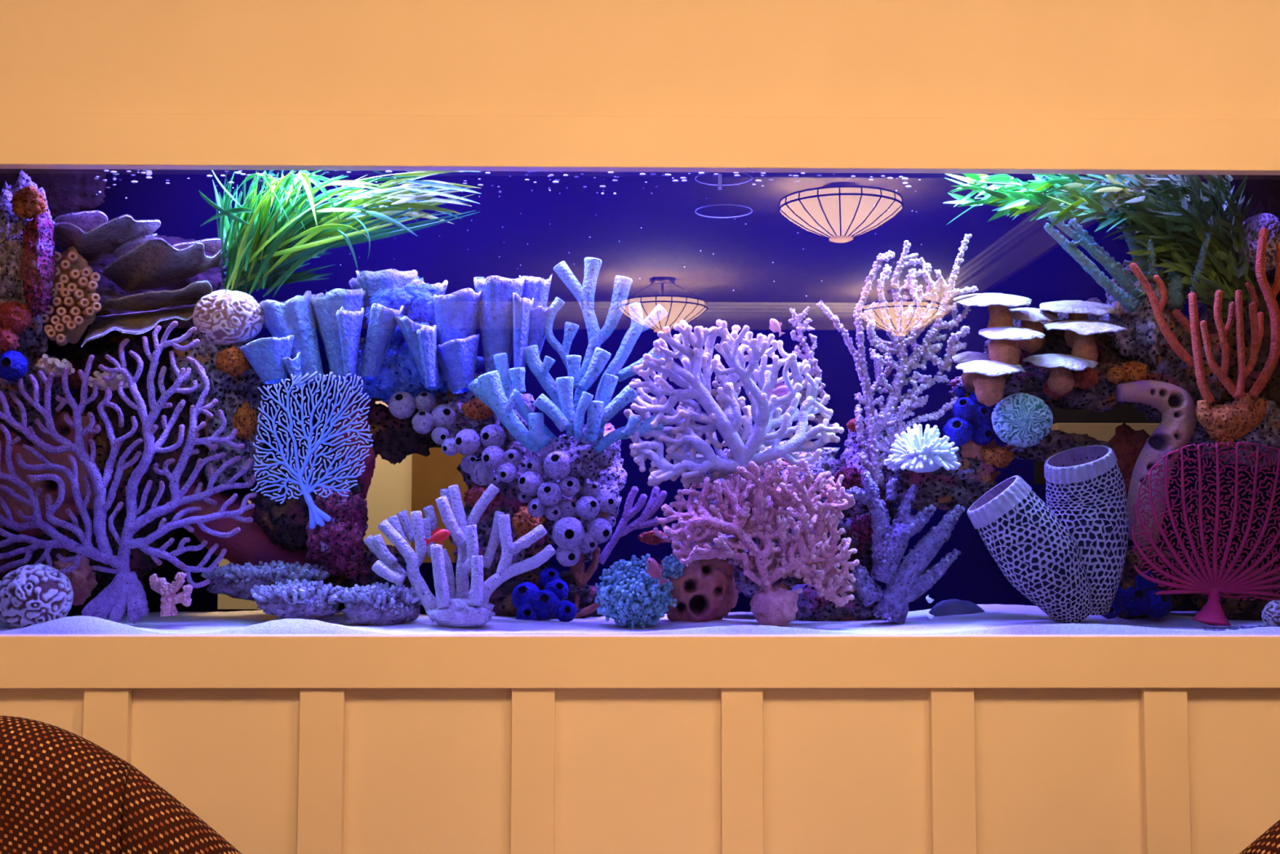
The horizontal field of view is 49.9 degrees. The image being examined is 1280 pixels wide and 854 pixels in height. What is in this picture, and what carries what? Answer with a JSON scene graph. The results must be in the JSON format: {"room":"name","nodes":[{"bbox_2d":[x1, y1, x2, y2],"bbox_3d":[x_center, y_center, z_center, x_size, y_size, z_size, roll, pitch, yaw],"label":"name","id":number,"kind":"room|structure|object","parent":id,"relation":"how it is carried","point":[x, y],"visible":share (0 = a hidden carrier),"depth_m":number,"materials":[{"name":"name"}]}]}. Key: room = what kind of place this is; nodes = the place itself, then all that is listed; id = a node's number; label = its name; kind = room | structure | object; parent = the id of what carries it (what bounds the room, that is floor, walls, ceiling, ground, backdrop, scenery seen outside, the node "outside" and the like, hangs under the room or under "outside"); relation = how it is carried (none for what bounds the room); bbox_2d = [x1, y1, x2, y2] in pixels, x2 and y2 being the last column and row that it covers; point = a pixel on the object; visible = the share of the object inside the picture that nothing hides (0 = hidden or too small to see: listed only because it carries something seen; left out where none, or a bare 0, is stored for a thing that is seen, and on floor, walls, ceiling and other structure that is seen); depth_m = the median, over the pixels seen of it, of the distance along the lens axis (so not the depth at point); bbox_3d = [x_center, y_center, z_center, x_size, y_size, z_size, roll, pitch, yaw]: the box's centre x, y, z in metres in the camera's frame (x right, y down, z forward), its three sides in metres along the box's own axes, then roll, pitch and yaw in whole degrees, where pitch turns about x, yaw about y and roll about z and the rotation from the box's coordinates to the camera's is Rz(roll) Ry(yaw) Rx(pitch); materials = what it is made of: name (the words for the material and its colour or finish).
{"room":"waiting room","nodes":[
{"label":"waiting room","id":0,"kind":"room"},
{"bbox_2d":[217,400,412,608],"bbox_3d":[-0.548,0.190,3.388,2.200,2.200,0.100,0,-4,-1],"label":"wall","id":1,"kind":"structure","parent":0,"point":[389,491],"depth_m":3.34,"materials":[{"name":"beige paint"}]},
{"bbox_2d":[410,447,468,562],"bbox_3d":[-0.247,0.325,3.307,0.600,1.880,0.049,0,-4,-1],"label":"door","id":2,"kind":"structure","parent":1,"relation":"in","point":[435,472],"depth_m":3.29,"materials":[{"name":"brown wood"}]},
{"bbox_2d":[0,0,1279,853],"bbox_3d":[-0.657,-0.089,2.281,5.550,2.600,0.104,0,-4,-1],"label":"wall","id":3,"kind":"structure","parent":0,"point":[428,771],"depth_m":2.21,"materials":[{"name":"beige paint"}]},
{"bbox_2d":[82,688,132,763],"bbox_3d":[-0.844,0.748,2.158,0.070,0.672,0.018,0,-4,-1],"label":"trim","id":4,"kind":"structure","parent":3,"relation":"attached to","point":[107,712],"depth_m":2.17,"materials":[{"name":"beige paint"}]},
{"bbox_2d":[297,688,346,853],"bbox_3d":[-0.504,0.749,2.163,0.070,0.672,0.018,0,-4,-1],"label":"trim","id":5,"kind":"structure","parent":3,"relation":"attached to","point":[322,732],"depth_m":2.17,"materials":[{"name":"beige paint"}]},
{"bbox_2d":[510,688,555,853],"bbox_3d":[-0.170,0.750,2.167,0.068,0.672,0.018,0,-4,-1],"label":"trim","id":6,"kind":"structure","parent":3,"relation":"attached to","point":[533,709],"depth_m":2.17,"materials":[{"name":"beige paint"}]},
{"bbox_2d":[0,112,1279,175],"bbox_3d":[-0.655,-0.465,2.244,5.550,0.086,0.030,0,-4,-1],"label":"trim","id":7,"kind":"structure","parent":3,"relation":"attached to","point":[28,140],"depth_m":2.24,"materials":[{"name":"beige paint"}]},
{"bbox_2d":[0,634,1279,688],"bbox_3d":[-0.657,0.372,2.185,5.550,0.082,0.030,0,-4,-1],"label":"trim","id":8,"kind":"structure","parent":3,"relation":"attached to","point":[26,660],"depth_m":2.18,"materials":[{"name":"beige paint"}]},
{"bbox_2d":[0,172,1279,614],"bbox_3d":[0.006,-0.093,2.449,2.744,0.968,0.412,0,-4,-1],"label":"aquarium","id":9,"kind":"object","parent":3,"relation":"on","point":[831,264],"visible":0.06,"depth_m":2.66,"materials":[{"name":"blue glass"}]},
{"bbox_2d":[467,257,667,480],"bbox_3d":[-0.121,-0.104,2.394,0.353,0.392,0.125,0,-4,-3],"label":"branching coral","id":10,"kind":"object","parent":9,"relation":"in","point":[589,452],"visible":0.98,"depth_m":2.38},
{"bbox_2d":[596,485,666,564],"bbox_3d":[-0.014,0.174,2.434,0.125,0.139,0.014,0,-4,-1],"label":"gorgonian","id":11,"kind":"object","parent":9,"relation":"in","point":[655,500],"visible":1,"depth_m":2.43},
{"bbox_2d":[0,604,1279,634],"bbox_3d":[0.005,0.348,2.417,2.718,0.057,0.388,0,-4,-1],"label":"sand","id":12,"kind":"object","parent":9,"relation":"in","point":[997,619],"visible":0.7,"depth_m":2.27,"materials":[{"name":"sand"}]},
{"bbox_2d":[0,563,73,628],"bbox_3d":[-1.004,0.284,2.280,0.126,0.115,0.109,0,-4,-1],"label":"brain coral","id":13,"kind":"object","parent":12,"relation":"on","point":[30,594],"visible":0.91,"depth_m":2.24},
{"bbox_2d":[53,555,97,605],"bbox_3d":[-0.967,0.263,2.345,0.078,0.086,0.068,0,-4,5],"label":"rock","id":14,"kind":"object","parent":12,"relation":"on","point":[82,580],"visible":0.59,"depth_m":2.33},
{"bbox_2d":[0,508,160,610],"bbox_3d":[-1.011,0.243,2.483,0.295,0.191,0.141,0,-4,-3],"label":"rock","id":15,"kind":"object","parent":12,"relation":"on","point":[140,563],"visible":0.27,"depth_m":2.44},
{"bbox_2d":[0,410,100,536],"bbox_3d":[-1.082,0.071,2.485,0.254,0.266,0.144,0,-4,-1],"label":"rock","id":16,"kind":"object","parent":15,"relation":"on","point":[48,486],"visible":0.31,"depth_m":2.44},
{"bbox_2d":[0,346,66,437],"bbox_3d":[-1.111,-0.068,2.439,0.188,0.176,0.169,0,-4,-1],"label":"rock","id":17,"kind":"object","parent":16,"relation":"on","point":[6,387],"visible":0.38,"depth_m":2.39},
{"bbox_2d":[0,169,56,356],"bbox_3d":[-1.098,-0.285,2.412,0.152,0.326,0.141,-1,-4,14],"label":"rock","id":18,"kind":"object","parent":17,"relation":"on","point":[11,227],"visible":0.42,"depth_m":2.37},
{"bbox_2d":[0,300,32,334],"bbox_3d":[-1.068,-0.186,2.344,0.065,0.060,0.051,0,-4,-1],"label":"sponge","id":19,"kind":"object","parent":18,"relation":"on","point":[16,315],"visible":0.94,"depth_m":2.33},
{"bbox_2d":[20,212,57,317],"bbox_3d":[-1.032,-0.284,2.362,0.055,0.192,0.062,-2,-5,31],"label":"coral","id":20,"kind":"object","parent":18,"relation":"on","point":[38,266],"visible":0.98,"depth_m":2.34},
{"bbox_2d":[9,185,46,220],"bbox_3d":[-1.043,-0.383,2.348,0.060,0.059,0.050,0,-4,-1],"label":"sponge","id":21,"kind":"object","parent":20,"relation":"on","point":[28,202],"visible":1,"depth_m":2.33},
{"bbox_2d":[41,245,101,346],"bbox_3d":[-1.008,-0.234,2.425,0.100,0.183,0.134,2,-5,-27],"label":"coral","id":22,"kind":"object","parent":18,"relation":"on","point":[74,304],"visible":0.84,"depth_m":2.39},
{"bbox_2d":[52,210,160,263],"bbox_3d":[-0.976,-0.349,2.468,0.302,0.089,0.168,-2,-5,29],"label":"plate coral","id":23,"kind":"object","parent":18,"relation":"on","point":[95,238],"visible":0.84,"depth_m":2.43},
{"bbox_2d":[60,389,208,543],"bbox_3d":[-0.938,0.044,2.522,0.316,0.355,0.119,0,-4,-1],"label":"rock","id":24,"kind":"object","parent":15,"relation":"on","point":[103,446],"visible":0.2,"depth_m":2.48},
{"bbox_2d":[0,320,257,623],"bbox_3d":[-0.929,0.076,2.338,0.553,0.508,0.100,0,-4,5],"label":"gorgonian","id":25,"kind":"object","parent":12,"relation":"on","point":[125,590],"visible":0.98,"depth_m":2.31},
{"bbox_2d":[149,571,192,616],"bbox_3d":[-0.776,0.276,2.277,0.072,0.074,0.031,0,-4,-1],"label":"coral","id":26,"kind":"object","parent":12,"relation":"on","point":[169,598],"visible":1,"depth_m":2.27},
{"bbox_2d":[200,560,329,601],"bbox_3d":[-0.658,0.271,2.416,0.225,0.075,0.153,1,-4,-12],"label":"table coral","id":27,"kind":"object","parent":12,"relation":"on","point":[235,581],"visible":0.85,"depth_m":2.38},
{"bbox_2d":[249,578,348,619],"bbox_3d":[-0.579,0.294,2.336,0.167,0.073,0.140,0,-4,-5],"label":"table coral","id":28,"kind":"object","parent":12,"relation":"on","point":[307,600],"visible":1,"depth_m":2.30},
{"bbox_2d":[319,541,412,607],"bbox_3d":[-0.492,0.264,2.482,0.189,0.129,0.143,0,-4,-1],"label":"rock","id":29,"kind":"object","parent":12,"relation":"on","point":[365,575],"visible":0.22,"depth_m":2.44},
{"bbox_2d":[174,485,326,582],"bbox_3d":[-0.671,0.204,2.512,0.361,0.203,0.113,0,-4,-1],"label":"rock","id":30,"kind":"object","parent":29,"relation":"on","point":[251,544],"visible":0.34,"depth_m":2.46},
{"bbox_2d":[157,392,243,492],"bbox_3d":[-0.811,0.011,2.532,0.236,0.315,0.115,0,-4,-1],"label":"rock","id":31,"kind":"object","parent":30,"relation":"on","point":[172,437],"visible":0.09,"depth_m":2.49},
{"bbox_2d":[59,331,183,398],"bbox_3d":[-0.914,-0.110,2.528,0.347,0.139,0.143,0,-4,-1],"label":"rock","id":32,"kind":"object","parent":31,"relation":"on","point":[108,344],"visible":0.36,"depth_m":2.49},
{"bbox_2d":[80,303,196,347],"bbox_3d":[-0.879,-0.184,2.469,0.213,0.119,0.271,1,-4,-18],"label":"plate coral","id":33,"kind":"object","parent":32,"relation":"on","point":[135,322],"visible":0.84,"depth_m":2.46},
{"bbox_2d":[100,280,212,311],"bbox_3d":[-0.875,-0.233,2.472,0.249,0.036,0.166,0,-4,-1],"label":"plate coral","id":34,"kind":"object","parent":33,"relation":"on","point":[195,291],"visible":0.93,"depth_m":2.45},
{"bbox_2d":[99,236,224,293],"bbox_3d":[-0.869,-0.299,2.465,0.266,0.089,0.223,0,-4,-1],"label":"plate coral","id":35,"kind":"object","parent":34,"relation":"on","point":[157,263],"visible":1,"depth_m":2.45},
{"bbox_2d":[88,233,230,337],"bbox_3d":[-0.954,-0.268,2.614,0.387,0.216,0.051,0,-4,-1],"label":"rock","id":36,"kind":"object","parent":32,"relation":"on","point":[106,288],"visible":0.17,"depth_m":2.60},
{"bbox_2d":[0,186,106,220],"bbox_3d":[-1.155,-0.457,2.628,0.275,0.162,0.033,0,-4,-1],"label":"rock","id":37,"kind":"object","parent":36,"relation":"on","point":[61,200],"visible":0.2,"depth_m":2.62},
{"bbox_2d":[203,388,264,491],"bbox_3d":[-0.731,0.013,2.477,0.112,0.207,0.116,0,-4,-1],"label":"rock","id":38,"kind":"object","parent":30,"relation":"on","point":[233,399],"visible":0.54,"depth_m":2.44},
{"bbox_2d":[168,324,262,411],"bbox_3d":[-0.760,-0.104,2.468,0.171,0.171,0.143,0,-4,-1],"label":"rock","id":39,"kind":"object","parent":38,"relation":"on","point":[205,353],"visible":0.37,"depth_m":2.42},
{"bbox_2d":[192,289,263,345],"bbox_3d":[-0.721,-0.192,2.411,0.120,0.098,0.097,0,-4,6],"label":"brain coral","id":40,"kind":"object","parent":39,"relation":"on","point":[231,317],"visible":0.99,"depth_m":2.38},
{"bbox_2d":[199,169,481,297],"bbox_3d":[-0.527,-0.346,2.479,0.503,0.249,0.249,0,-4,-1],"label":"plant","id":41,"kind":"object","parent":40,"relation":"on","point":[264,250],"visible":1,"depth_m":2.44,"materials":[{"name":"green plant"}]},
{"bbox_2d":[249,448,364,551],"bbox_3d":[-0.597,0.132,2.466,0.202,0.188,0.147,0,-4,-1],"label":"rock","id":42,"kind":"object","parent":30,"relation":"on","point":[285,523],"visible":0.45,"depth_m":2.42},
{"bbox_2d":[330,389,377,500],"bbox_3d":[-0.530,0.031,2.558,0.092,0.231,0.070,0,-4,-1],"label":"rock","id":43,"kind":"object","parent":42,"relation":"on","point":[365,477],"visible":0.44,"depth_m":2.54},
{"bbox_2d":[364,403,441,464],"bbox_3d":[-0.447,0.012,2.559,0.180,0.118,0.082,0,-4,-1],"label":"rock","id":44,"kind":"object","parent":43,"relation":"on","point":[394,438],"visible":0.61,"depth_m":2.54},
{"bbox_2d":[328,337,415,404],"bbox_3d":[-0.445,-0.111,2.545,0.266,0.155,0.137,0,-4,-3],"label":"rock","id":45,"kind":"object","parent":44,"relation":"on","point":[361,339],"visible":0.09,"depth_m":2.53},
{"bbox_2d":[238,268,552,402],"bbox_3d":[-0.421,-0.172,2.470,0.545,0.254,0.296,0,-4,-1],"label":"sponge","id":46,"kind":"object","parent":45,"relation":"on","point":[415,342],"visible":0.95,"depth_m":2.42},
{"bbox_2d":[305,484,368,579],"bbox_3d":[-0.531,0.184,2.405,0.109,0.166,0.118,0,-4,-1],"label":"rock","id":47,"kind":"object","parent":29,"relation":"on","point":[337,545],"visible":0.92,"depth_m":2.37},
{"bbox_2d":[250,371,373,528],"bbox_3d":[-0.558,0.039,2.338,0.207,0.269,0.013,0,-4,-1],"label":"sea fan","id":48,"kind":"object","parent":47,"relation":"on","point":[316,514],"visible":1,"depth_m":2.34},
{"bbox_2d":[336,582,422,625],"bbox_3d":[-0.435,0.303,2.326,0.160,0.080,0.141,0,-4,-1],"label":"table coral","id":49,"kind":"object","parent":12,"relation":"on","point":[377,604],"visible":0.97,"depth_m":2.29},
{"bbox_2d":[364,483,555,626],"bbox_3d":[-0.304,0.215,2.313,0.324,0.238,0.103,0,-4,-1],"label":"coral","id":50,"kind":"object","parent":12,"relation":"on","point":[465,607],"visible":0.98,"depth_m":2.29},
{"bbox_2d":[511,567,577,622],"bbox_3d":[-0.171,0.302,2.434,0.108,0.106,0.089,1,-4,-18],"label":"sponge","id":51,"kind":"object","parent":12,"relation":"on","point":[531,603],"visible":0.97,"depth_m":2.41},
{"bbox_2d":[488,570,603,618],"bbox_3d":[-0.167,0.317,2.525,0.264,0.117,0.131,0,-4,-1],"label":"rock","id":52,"kind":"object","parent":12,"relation":"on","point":[500,597],"visible":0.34,"depth_m":2.48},
{"bbox_2d":[445,506,549,582],"bbox_3d":[-0.260,0.209,2.530,0.198,0.182,0.143,0,-4,-1],"label":"rock","id":53,"kind":"object","parent":52,"relation":"on","point":[484,526],"visible":0.15,"depth_m":2.48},
{"bbox_2d":[456,430,546,524],"bbox_3d":[-0.227,0.103,2.526,0.219,0.206,0.138,0,-4,-1],"label":"rock","id":54,"kind":"object","parent":53,"relation":"on","point":[508,502],"visible":0.17,"depth_m":2.47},
{"bbox_2d":[429,372,535,457],"bbox_3d":[-0.296,-0.022,2.506,0.212,0.159,0.141,0,-4,-1],"label":"rock","id":55,"kind":"object","parent":54,"relation":"on","point":[454,401],"visible":0.27,"depth_m":2.46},
{"bbox_2d":[387,391,520,485],"bbox_3d":[-0.327,0.019,2.429,0.244,0.168,0.091,-2,-4,22],"label":"cluster","id":56,"kind":"object","parent":55,"relation":"on","point":[402,405],"visible":1,"depth_m":2.41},
{"bbox_2d":[542,422,627,562],"bbox_3d":[-0.104,0.115,2.504,0.163,0.263,0.136,0,-4,-1],"label":"rock","id":57,"kind":"object","parent":52,"relation":"on","point":[612,479],"visible":0.22,"depth_m":2.47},
{"bbox_2d":[518,437,616,566],"bbox_3d":[-0.127,0.127,2.369,0.170,0.225,0.105,0,-4,-1],"label":"cluster","id":58,"kind":"object","parent":57,"relation":"on","point":[568,532],"visible":0.98,"depth_m":2.36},
{"bbox_2d":[569,546,600,618],"bbox_3d":[-0.097,0.288,2.485,0.073,0.143,0.015,0,-4,-1],"label":"gorgonian","id":59,"kind":"object","parent":12,"relation":"on","point":[581,578],"visible":0.7,"depth_m":2.48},
{"bbox_2d":[594,553,684,628],"bbox_3d":[-0.008,0.280,2.334,0.139,0.130,0.135,-2,-4,25],"label":"coral","id":60,"kind":"object","parent":12,"relation":"on","point":[626,593],"visible":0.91,"depth_m":2.30},
{"bbox_2d":[660,552,738,622],"bbox_3d":[0.098,0.281,2.407,0.150,0.148,0.108,0,-4,-1],"label":"sponge","id":61,"kind":"object","parent":12,"relation":"on","point":[706,590],"visible":0.62,"depth_m":2.37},
{"bbox_2d":[653,457,859,626],"bbox_3d":[0.208,0.198,2.376,0.365,0.302,0.260,0,-4,-5],"label":"branching coral","id":62,"kind":"object","parent":12,"relation":"on","point":[775,606],"visible":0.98,"depth_m":2.30},
{"bbox_2d":[623,319,844,488],"bbox_3d":[0.166,-0.042,2.360,0.388,0.294,0.198,0,-4,-1],"label":"branching coral","id":63,"kind":"object","parent":62,"relation":"on","point":[766,411],"visible":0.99,"depth_m":2.34},
{"bbox_2d":[680,486,859,598],"bbox_3d":[0.239,0.208,2.525,0.364,0.233,0.148,0,-4,-1],"label":"rock","id":64,"kind":"object","parent":12,"relation":"on","point":[745,585],"visible":0.11,"depth_m":2.48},
{"bbox_2d":[700,440,839,497],"bbox_3d":[0.241,0.091,2.532,0.278,0.135,0.116,0,-4,-1],"label":"rock","id":65,"kind":"object","parent":64,"relation":"on","point":[829,453],"visible":0.12,"depth_m":2.51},
{"bbox_2d":[826,455,897,576],"bbox_3d":[0.390,0.166,2.537,0.200,0.265,0.115,0,-4,-1],"label":"rock","id":66,"kind":"object","parent":64,"relation":"on","point":[864,553],"visible":0.12,"depth_m":2.49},
{"bbox_2d":[840,408,902,512],"bbox_3d":[0.431,0.069,2.528,0.133,0.204,0.116,0,-4,-1],"label":"rock","id":67,"kind":"object","parent":66,"relation":"on","point":[851,447],"visible":0.21,"depth_m":2.50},
{"bbox_2d":[879,445,1000,511],"bbox_3d":[0.532,0.089,2.447,0.233,0.124,0.148,0,-4,-1],"label":"rock","id":68,"kind":"object","parent":67,"relation":"on","point":[944,489],"visible":0.58,"depth_m":2.41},
{"bbox_2d":[884,423,960,472],"bbox_3d":[0.486,0.036,2.369,0.130,0.085,0.106,-1,-4,18],"label":"coral","id":69,"kind":"object","parent":68,"relation":"on","point":[914,452],"visible":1,"depth_m":2.35},
{"bbox_2d":[942,386,995,446],"bbox_3d":[0.580,-0.019,2.426,0.100,0.108,0.053,2,-4,-25],"label":"sponge","id":70,"kind":"object","parent":68,"relation":"on","point":[971,419],"visible":0.9,"depth_m":2.41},
{"bbox_2d":[788,574,882,621],"bbox_3d":[0.357,0.311,2.463,0.200,0.101,0.120,0,-4,-1],"label":"rock","id":71,"kind":"object","parent":12,"relation":"on","point":[811,607],"visible":0.37,"depth_m":2.42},
{"bbox_2d":[837,470,964,624],"bbox_3d":[0.449,0.206,2.358,0.218,0.265,0.054,1,-4,-6],"label":"coral","id":72,"kind":"object","parent":12,"relation":"on","point":[906,581],"visible":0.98,"depth_m":2.34},
{"bbox_2d":[966,475,1093,623],"bbox_3d":[0.660,0.209,2.313,0.219,0.256,0.105,0,-4,-5],"label":"sponge","id":73,"kind":"object","parent":12,"relation":"on","point":[1033,548],"visible":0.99,"depth_m":2.28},
{"bbox_2d":[1044,444,1128,615],"bbox_3d":[0.759,0.175,2.350,0.147,0.290,0.118,3,-5,-34],"label":"sponge","id":74,"kind":"object","parent":12,"relation":"on","point":[1086,488],"visible":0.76,"depth_m":2.31,"materials":[{"name":"purple"}]},
{"bbox_2d":[1101,570,1172,618],"bbox_3d":[0.875,0.298,2.444,0.152,0.085,0.063,2,-4,-19],"label":"sponge","id":75,"kind":"object","parent":12,"relation":"on","point":[1141,599],"visible":0.62,"depth_m":2.43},
{"bbox_2d":[1118,544,1188,619],"bbox_3d":[0.913,0.284,2.528,0.197,0.147,0.118,0,-4,-1],"label":"rock","id":76,"kind":"object","parent":12,"relation":"on","point":[1129,574],"visible":0.2,"depth_m":2.50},
{"bbox_2d":[1131,441,1279,626],"bbox_3d":[0.997,0.179,2.307,0.337,0.307,0.065,0,-4,-1],"label":"sea fan","id":77,"kind":"object","parent":12,"relation":"on","point":[1212,584],"visible":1,"depth_m":2.31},
{"bbox_2d":[1187,568,1279,620],"bbox_3d":[1.118,0.317,2.499,0.246,0.123,0.120,0,-4,-1],"label":"rock","id":78,"kind":"object","parent":12,"relation":"on","point":[1233,609],"visible":0.32,"depth_m":2.46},
{"bbox_2d":[0,168,1279,196],"bbox_3d":[0.006,-0.465,2.475,2.716,0.005,0.386,0,-4,-1],"label":"water","id":79,"kind":"object","parent":9,"relation":"in","point":[741,183],"visible":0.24,"depth_m":2.57,"materials":[{"name":"liquid"}]},
{"bbox_2d":[942,173,1266,325],"bbox_3d":[0.847,-0.333,2.459,0.640,0.303,0.243,1,-4,-11],"label":"plant","id":80,"kind":"object","parent":79,"relation":"hanging from","point":[1176,227],"visible":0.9,"depth_m":2.44,"materials":[{"name":"green plant"}]},
{"bbox_2d":[788,233,978,488],"bbox_3d":[0.436,-0.116,2.455,0.331,0.464,0.128,-1,-4,12],"label":"branching coral","id":81,"kind":"object","parent":9,"relation":"in","point":[875,463],"visible":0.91,"depth_m":2.42},
{"bbox_2d":[955,360,1025,406],"bbox_3d":[0.602,-0.076,2.359,0.116,0.084,0.088,0,-4,-1],"label":"coral","id":82,"kind":"object","parent":9,"relation":"on","point":[988,383],"visible":1,"depth_m":2.34},
{"bbox_2d":[978,325,1044,375],"bbox_3d":[0.643,-0.134,2.385,0.114,0.090,0.085,0,-4,-1],"label":"coral","id":83,"kind":"object","parent":82,"relation":"on","point":[1003,347],"visible":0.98,"depth_m":2.36},
{"bbox_2d":[953,293,1031,340],"bbox_3d":[0.625,-0.195,2.427,0.140,0.097,0.106,0,-4,-1],"label":"coral","id":84,"kind":"object","parent":83,"relation":"on","point":[1000,315],"visible":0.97,"depth_m":2.41},
{"bbox_2d":[991,392,1053,447],"bbox_3d":[0.664,-0.012,2.386,0.107,0.095,0.050,0,-4,-1],"label":"coral","id":85,"kind":"object","parent":9,"relation":"in","point":[1022,420],"visible":1,"depth_m":2.37},
{"bbox_2d":[1004,430,1113,462],"bbox_3d":[0.769,0.038,2.545,0.204,0.064,0.096,0,-4,-1],"label":"rock","id":86,"kind":"object","parent":9,"relation":"in","point":[1055,442],"visible":0.53,"depth_m":2.52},
{"bbox_2d":[1044,361,1170,412],"bbox_3d":[0.849,-0.075,2.523,0.283,0.100,0.139,0,-4,-1],"label":"rock","id":87,"kind":"object","parent":9,"relation":"on","point":[1102,397],"visible":0.3,"depth_m":2.48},
{"bbox_2d":[982,297,1132,409],"bbox_3d":[0.805,-0.134,2.539,0.348,0.207,0.118,0,-4,-1],"label":"rock","id":88,"kind":"object","parent":87,"relation":"on","point":[1055,343],"visible":0.12,"depth_m":2.50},
{"bbox_2d":[946,362,1063,406],"bbox_3d":[0.682,-0.078,2.525,0.242,0.083,0.142,0,-4,-1],"label":"rock","id":89,"kind":"object","parent":88,"relation":"on","point":[1032,382],"visible":0.29,"depth_m":2.47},
{"bbox_2d":[1022,353,1098,395],"bbox_3d":[0.733,-0.093,2.393,0.128,0.077,0.097,0,-4,-1],"label":"coral","id":90,"kind":"object","parent":89,"relation":"on","point":[1060,380],"visible":0.99,"depth_m":2.38},
{"bbox_2d":[1044,319,1128,368],"bbox_3d":[0.781,-0.148,2.408,0.139,0.094,0.106,0,-4,-1],"label":"coral","id":91,"kind":"object","parent":90,"relation":"on","point":[1084,345],"visible":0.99,"depth_m":2.39},
{"bbox_2d":[1039,300,1115,347],"bbox_3d":[0.780,-0.184,2.451,0.136,0.097,0.103,0,-4,-1],"label":"coral","id":92,"kind":"object","parent":91,"relation":"on","point":[1076,309],"visible":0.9,"depth_m":2.43},
{"bbox_2d":[1008,307,1058,353],"bbox_3d":[0.698,-0.175,2.468,0.108,0.088,0.084,0,-4,-1],"label":"coral","id":93,"kind":"object","parent":88,"relation":"on","point":[1030,317],"visible":0.83,"depth_m":2.45},
{"bbox_2d":[1108,422,1149,494],"bbox_3d":[0.921,0.059,2.576,0.090,0.135,0.094,-1,-4,11],"label":"rock","id":94,"kind":"object","parent":9,"relation":"in","point":[1128,442],"visible":0.48,"depth_m":2.55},
{"bbox_2d":[1115,380,1196,546],"bbox_3d":[0.910,0.064,2.415,0.135,0.292,0.066,0,-4,-1],"label":"sponge","id":95,"kind":"object","parent":9,"relation":"in","point":[1176,406],"visible":0.85,"depth_m":2.40,"materials":[{"name":"purple"}]},
{"bbox_2d":[1129,227,1279,448],"bbox_3d":[0.992,-0.153,2.371,0.284,0.383,0.097,0,-4,-1],"label":"gorgonian","id":96,"kind":"object","parent":9,"relation":"in","point":[1226,423],"visible":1,"depth_m":2.35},
{"bbox_2d":[1186,397,1279,469],"bbox_3d":[1.090,0.009,2.524,0.247,0.137,0.155,0,-4,-1],"label":"rock","id":97,"kind":"object","parent":9,"relation":"in","point":[1267,433],"visible":0.38,"depth_m":2.48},
{"bbox_2d":[1129,315,1235,422],"bbox_3d":[0.979,-0.109,2.531,0.233,0.204,0.140,0,-4,-1],"label":"rock","id":98,"kind":"object","parent":97,"relation":"on","point":[1168,363],"visible":0.38,"depth_m":2.48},
{"bbox_2d":[1102,259,1183,364],"bbox_3d":[0.914,-0.212,2.496,0.151,0.217,0.128,0,-4,-1],"label":"rock","id":99,"kind":"object","parent":98,"relation":"on","point":[1144,337],"visible":0.52,"depth_m":2.47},
{"bbox_2d":[1044,214,1186,311],"bbox_3d":[0.845,-0.292,2.453,0.260,0.183,0.073,0,-4,-2],"label":"coral","id":100,"kind":"object","parent":99,"relation":"on","point":[1176,300],"visible":0.86,"depth_m":2.44},
{"bbox_2d":[1196,275,1279,408],"bbox_3d":[1.131,-0.137,2.572,0.237,0.293,0.117,0,-4,-1],"label":"rock","id":101,"kind":"object","parent":97,"relation":"on","point":[1271,391],"visible":0.2,"depth_m":2.53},
{"bbox_2d":[1219,190,1279,284],"bbox_3d":[1.158,-0.403,2.653,0.325,0.296,0.043,0,-4,-1],"label":"rock","id":102,"kind":"object","parent":9,"relation":"in","point":[1267,202],"visible":0.06,"depth_m":2.64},
{"bbox_2d":[1237,213,1279,271],"bbox_3d":[1.114,-0.330,2.466,0.081,0.107,0.088,0,-4,-1],"label":"brain coral","id":103,"kind":"object","parent":9,"relation":"in","point":[1269,221],"visible":0.67,"depth_m":2.44},
{"bbox_2d":[720,688,764,853],"bbox_3d":[0.162,0.751,2.172,0.066,0.672,0.018,0,-4,-1],"label":"trim","id":104,"kind":"structure","parent":3,"relation":"attached to","point":[742,812],"depth_m":2.18,"materials":[{"name":"beige paint"}]},
{"bbox_2d":[928,688,976,853],"bbox_3d":[0.498,0.751,2.177,0.069,0.672,0.018,0,-4,-1],"label":"trim","id":105,"kind":"structure","parent":3,"relation":"attached to","point":[951,710],"depth_m":2.18,"materials":[{"name":"beige paint"}]},
{"bbox_2d":[1139,688,1191,853],"bbox_3d":[0.839,0.752,2.181,0.070,0.672,0.018,0,-4,-1],"label":"trim","id":106,"kind":"structure","parent":3,"relation":"attached to","point":[1165,764],"depth_m":2.19,"materials":[{"name":"beige paint"}]},
{"bbox_2d":[1034,402,1160,484],"bbox_3d":[1.550,0.206,3.567,2.000,2.200,0.100,0,-4,-1],"label":"wall","id":107,"kind":"structure","parent":0,"point":[1127,413],"depth_m":3.53,"materials":[{"name":"paint"}]},
{"bbox_2d":[1051,422,1159,441],"bbox_3d":[1.181,0.019,3.379,0.328,0.053,0.050,0,-4,-1],"label":"trim","id":108,"kind":"structure","parent":107,"relation":"attached to","point":[1100,431],"depth_m":3.35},
{"bbox_3d":[-0.606,0.992,-1.543,5.550,0.100,7.360,0,-4,-1],"label":"floor","id":109,"kind":"structure","parent":0,"visible":0},
{"bbox_2d":[0,715,241,853],"bbox_3d":[-0.580,0.743,1.676,0.771,0.858,0.740,-1,-4,14],"label":"armchair","id":110,"kind":"object","parent":109,"relation":"on","point":[61,792],"visible":1,"depth_m":1.35,"materials":[{"name":"brown fabric"}]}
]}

